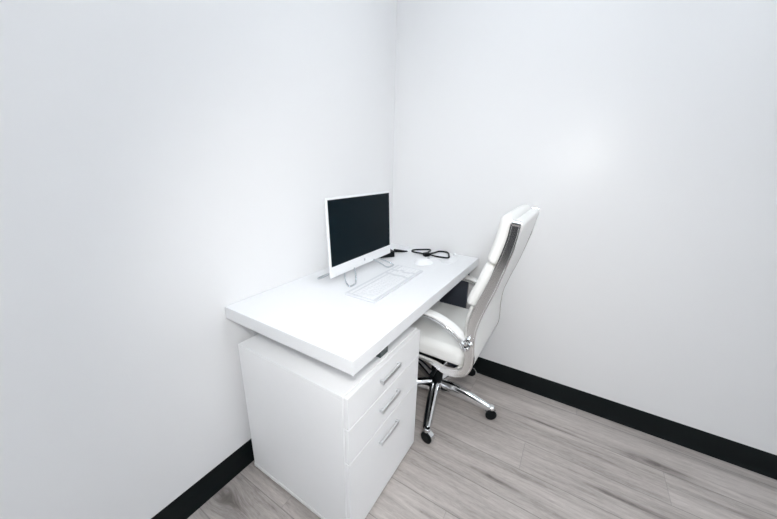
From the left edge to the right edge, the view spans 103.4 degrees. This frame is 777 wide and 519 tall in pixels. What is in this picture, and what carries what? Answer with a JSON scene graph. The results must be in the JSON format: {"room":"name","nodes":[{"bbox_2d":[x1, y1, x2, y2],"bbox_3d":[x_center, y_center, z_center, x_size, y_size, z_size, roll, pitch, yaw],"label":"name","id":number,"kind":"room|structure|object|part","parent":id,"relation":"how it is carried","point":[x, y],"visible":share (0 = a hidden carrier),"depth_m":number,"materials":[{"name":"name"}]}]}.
{"room":"small office","nodes":[
{"label":"small office","id":0,"kind":"room"},
{"bbox_2d":[0,0,396,518],"bbox_3d":[-0.960,-0.259,0.449,0.100,2.700,3.600,11,20,30],"label":"wall","id":1,"kind":"structure","parent":0,"point":[166,165],"depth_m":0.90,"materials":[{"name":"white paint"}]},
{"bbox_2d":[151,439,253,518],"bbox_3d":[-0.939,0.986,0.803,0.008,0.113,3.600,11,20,30],"label":"baseboard","id":2,"kind":"structure","parent":1,"relation":"attached to","point":[198,494],"depth_m":1.18,"materials":[{"name":"black rubber"}]},
{"bbox_2d":[187,356,776,518],"bbox_3d":[0.224,1.322,0.149,2.950,0.100,3.800,11,20,30],"label":"floor","id":3,"kind":"structure","parent":0,"point":[541,457],"depth_m":1.31,"materials":[{"name":"grey wood"}]},
{"bbox_2d":[238,326,419,518],"bbox_3d":[-0.213,0.592,1.288,0.536,0.608,0.480,11,20,30],"label":"drawer unit","id":4,"kind":"object","parent":3,"relation":"on","point":[332,438],"visible":0.94,"depth_m":1.07,"materials":[{"name":"white laminate"}]},
{"bbox_3d":[-0.233,0.859,1.379,0.502,0.016,0.480,11,20,30],"label":"panel","id":5,"kind":"part","parent":4,"relation":"part of","materials":[{"name":"white laminate"}]},
{"bbox_3d":[-0.221,0.307,1.209,0.502,0.016,0.476,11,20,30],"label":"panel","id":6,"kind":"part","parent":4,"relation":"part of","materials":[{"name":"white laminate"}]},
{"bbox_3d":[-0.008,0.748,1.201,0.016,0.338,0.472,11,20,30],"label":"drawer","id":7,"kind":"part","parent":4,"relation":"part of","materials":[{"name":"white laminate"}]},
{"bbox_3d":[-0.004,0.520,1.131,0.016,0.134,0.472,11,20,30],"label":"drawer","id":8,"kind":"part","parent":4,"relation":"part of","materials":[{"name":"white laminate"}]},
{"bbox_3d":[-0.001,0.400,1.094,0.016,0.114,0.472,11,20,30],"label":"drawer","id":9,"kind":"part","parent":4,"relation":"part of","materials":[{"name":"white laminate"}]},
{"bbox_3d":[0.004,0.651,1.158,0.016,0.015,0.122,11,20,30],"label":"handle","id":10,"kind":"part","parent":4,"relation":"part of","materials":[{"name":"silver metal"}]},
{"bbox_3d":[0.007,0.514,1.116,0.016,0.015,0.122,11,20,30],"label":"handle","id":11,"kind":"part","parent":4,"relation":"part of","materials":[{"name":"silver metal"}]},
{"bbox_3d":[0.009,0.399,1.080,0.016,0.015,0.122,11,20,30],"label":"handle","id":12,"kind":"part","parent":4,"relation":"part of","materials":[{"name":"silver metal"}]},
{"bbox_2d":[225,243,478,375],"bbox_3d":[-0.044,0.439,1.551,0.589,0.749,1.168,11,20,30],"label":"desk","id":13,"kind":"object","parent":3,"relation":"on","point":[314,317],"visible":0.77,"depth_m":1.12,"materials":[{"name":"white laminate"}]},
{"bbox_2d":[317,191,393,286],"bbox_3d":[-0.139,-0.120,1.451,0.192,0.376,0.487,11,20,30],"label":"computer","id":14,"kind":"object","parent":13,"relation":"on","point":[358,225],"visible":1,"depth_m":1.38,"materials":[{"name":"white plastic"}]},
{"bbox_2d":[345,265,422,302],"bbox_3d":[-0.002,0.097,1.372,0.150,0.013,0.436,11,20,30],"label":"keyboard","id":15,"kind":"object","parent":13,"relation":"on","point":[380,286],"visible":1,"depth_m":1.32,"materials":[{"name":"plastic"}]},
{"bbox_2d":[379,249,407,257],"bbox_3d":[0.029,-0.042,1.786,0.219,0.034,0.075,-6,19,-23],"label":"power adapter","id":16,"kind":"object","parent":13,"relation":"on","point":[392,252],"visible":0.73,"depth_m":1.75,"materials":[{"name":"black plastic"}]},
{"bbox_3d":[0.072,-0.056,1.838,0.095,0.029,0.022,-11,21,-34],"label":"cord","id":17,"kind":"part","parent":16,"relation":"part of","materials":[{"name":"black plastic"}]},
{"bbox_2d":[414,257,432,265],"bbox_3d":[0.188,0.006,1.641,0.110,0.032,0.070,-8,19,-27],"label":"mouse","id":18,"kind":"object","parent":13,"relation":"on","point":[418,261],"visible":1,"depth_m":1.61,"materials":[{"name":"white plastic"}]},
{"bbox_2d":[411,249,449,258],"bbox_3d":[0.248,-0.044,1.829,0.235,0.022,0.154,5,17,11],"label":"power cable","id":19,"kind":"object","parent":13,"relation":"on","point":[425,254],"visible":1,"depth_m":1.80,"materials":[{"name":"black plastic"}]},
{"bbox_3d":[0.248,0.325,2.020,0.522,0.702,0.018,11,20,30],"label":"leg","id":20,"kind":"part","parent":13,"relation":"part of","materials":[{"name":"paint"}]},
{"bbox_2d":[433,253,457,263],"bbox_3d":[0.356,-0.007,1.738,0.186,0.009,0.124,-12,21,-35],"label":"cable","id":21,"kind":"object","parent":13,"relation":"on","point":[454,254],"visible":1,"depth_m":1.73,"materials":[{"name":"plastic"}]},
{"bbox_2d":[410,204,538,443],"bbox_3d":[0.304,0.262,1.571,0.656,1.090,0.639,11,20,30],"label":"office chair","id":22,"kind":"object","parent":3,"relation":"on","point":[456,335],"visible":0.79,"depth_m":1.35,"materials":[{"name":"leather"}]},
{"bbox_3d":[0.098,0.696,1.713,0.286,0.081,0.046,0,17,-4],"label":"leg","id":23,"kind":"part","parent":22,"relation":"part of","materials":[{"name":"silver metal"}]},
{"bbox_3d":[0.205,0.647,1.879,0.046,0.081,0.286,-6,18,-21],"label":"leg","id":24,"kind":"part","parent":22,"relation":"part of","materials":[{"name":"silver metal"}]},
{"bbox_2d":[420,429,434,442],"bbox_3d":[0.185,0.827,1.450,0.066,0.044,0.024,16,22,39],"label":"caster wheel","id":25,"kind":"object","parent":22,"relation":"attached to","point":[427,435],"depth_m":1.43,"materials":[{"name":"black plastic"}]},
{"bbox_3d":[0.221,0.744,1.565,0.046,0.081,0.292,6,18,15],"label":"leg","id":26,"kind":"part","parent":22,"relation":"part of","materials":[{"name":"silver metal"}]},
{"bbox_3d":[0.241,0.512,1.504,0.024,0.030,0.188,10,19,25],"label":"lever","id":27,"kind":"part","parent":22,"relation":"part of","materials":[{"name":"black plastic"}]},
{"bbox_2d":[410,301,468,364],"bbox_3d":[0.253,0.349,1.611,0.446,0.104,0.446,11,20,30],"label":"seat cushion","id":28,"kind":"object","parent":22,"relation":"on","point":[436,341],"depth_m":1.43,"materials":[{"name":"white leather"}]},
{"bbox_3d":[0.167,0.341,1.346,0.353,0.232,0.036,11,20,30],"label":"armrest","id":29,"kind":"part","parent":22,"relation":"part of","materials":[{"name":"white leather"}]},
{"bbox_3d":[0.403,0.665,1.833,0.286,0.081,0.046,-13,22,-38],"label":"leg","id":30,"kind":"part","parent":22,"relation":"part of","materials":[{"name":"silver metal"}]},
{"bbox_3d":[0.441,0.216,1.769,0.353,0.232,0.036,11,20,30],"label":"armrest","id":31,"kind":"part","parent":22,"relation":"part of","materials":[{"name":"white leather"}]},
{"bbox_3d":[0.418,0.725,1.641,0.287,0.080,0.047,11,20,30],"label":"leg","id":32,"kind":"part","parent":22,"relation":"part of","materials":[{"name":"silver metal"}]},
{"bbox_2d":[464,306,473,336],"bbox_3d":[0.443,0.243,1.457,0.040,0.213,0.420,11,20,30],"label":"cushion","id":33,"kind":"object","parent":22,"relation":"on","point":[471,307],"depth_m":1.27,"materials":[{"name":"white leather"}]},
{"bbox_3d":[0.195,0.161,1.305,0.604,0.699,0.020,11,20,30],"label":"rail","id":34,"kind":"part","parent":22,"relation":"part of","materials":[{"name":"metal"}]},
{"bbox_2d":[467,261,495,305],"bbox_3d":[0.472,0.053,1.382,0.099,0.190,0.446,11,20,30],"label":"cushion","id":35,"kind":"object","parent":22,"relation":"on","point":[479,286],"depth_m":1.20,"materials":[{"name":"white leather"}]},
{"bbox_2d":[488,204,530,263],"bbox_3d":[0.519,-0.120,1.301,0.080,0.192,0.446,11,20,30],"label":"cushion","id":36,"kind":"object","parent":22,"relation":"on","point":[520,212],"depth_m":1.14,"materials":[{"name":"white leather"}]},
{"bbox_3d":[0.443,0.048,1.688,0.604,0.699,0.020,11,20,30],"label":"rail","id":37,"kind":"part","parent":22,"relation":"part of","materials":[{"name":"metal"}]},
{"bbox_2d":[392,0,776,454],"bbox_3d":[1.227,-0.460,1.245,2.950,2.700,0.100,11,20,30],"label":"wall","id":38,"kind":"structure","parent":0,"point":[642,134],"depth_m":1.38,"materials":[{"name":"white paint"}]},
{"bbox_2d":[473,357,776,479],"bbox_3d":[1.173,0.788,1.581,2.734,0.113,0.008,11,20,30],"label":"baseboard","id":39,"kind":"structure","parent":38,"relation":"attached to","point":[758,461],"depth_m":1.53,"materials":[{"name":"black plastic"}]}
]}

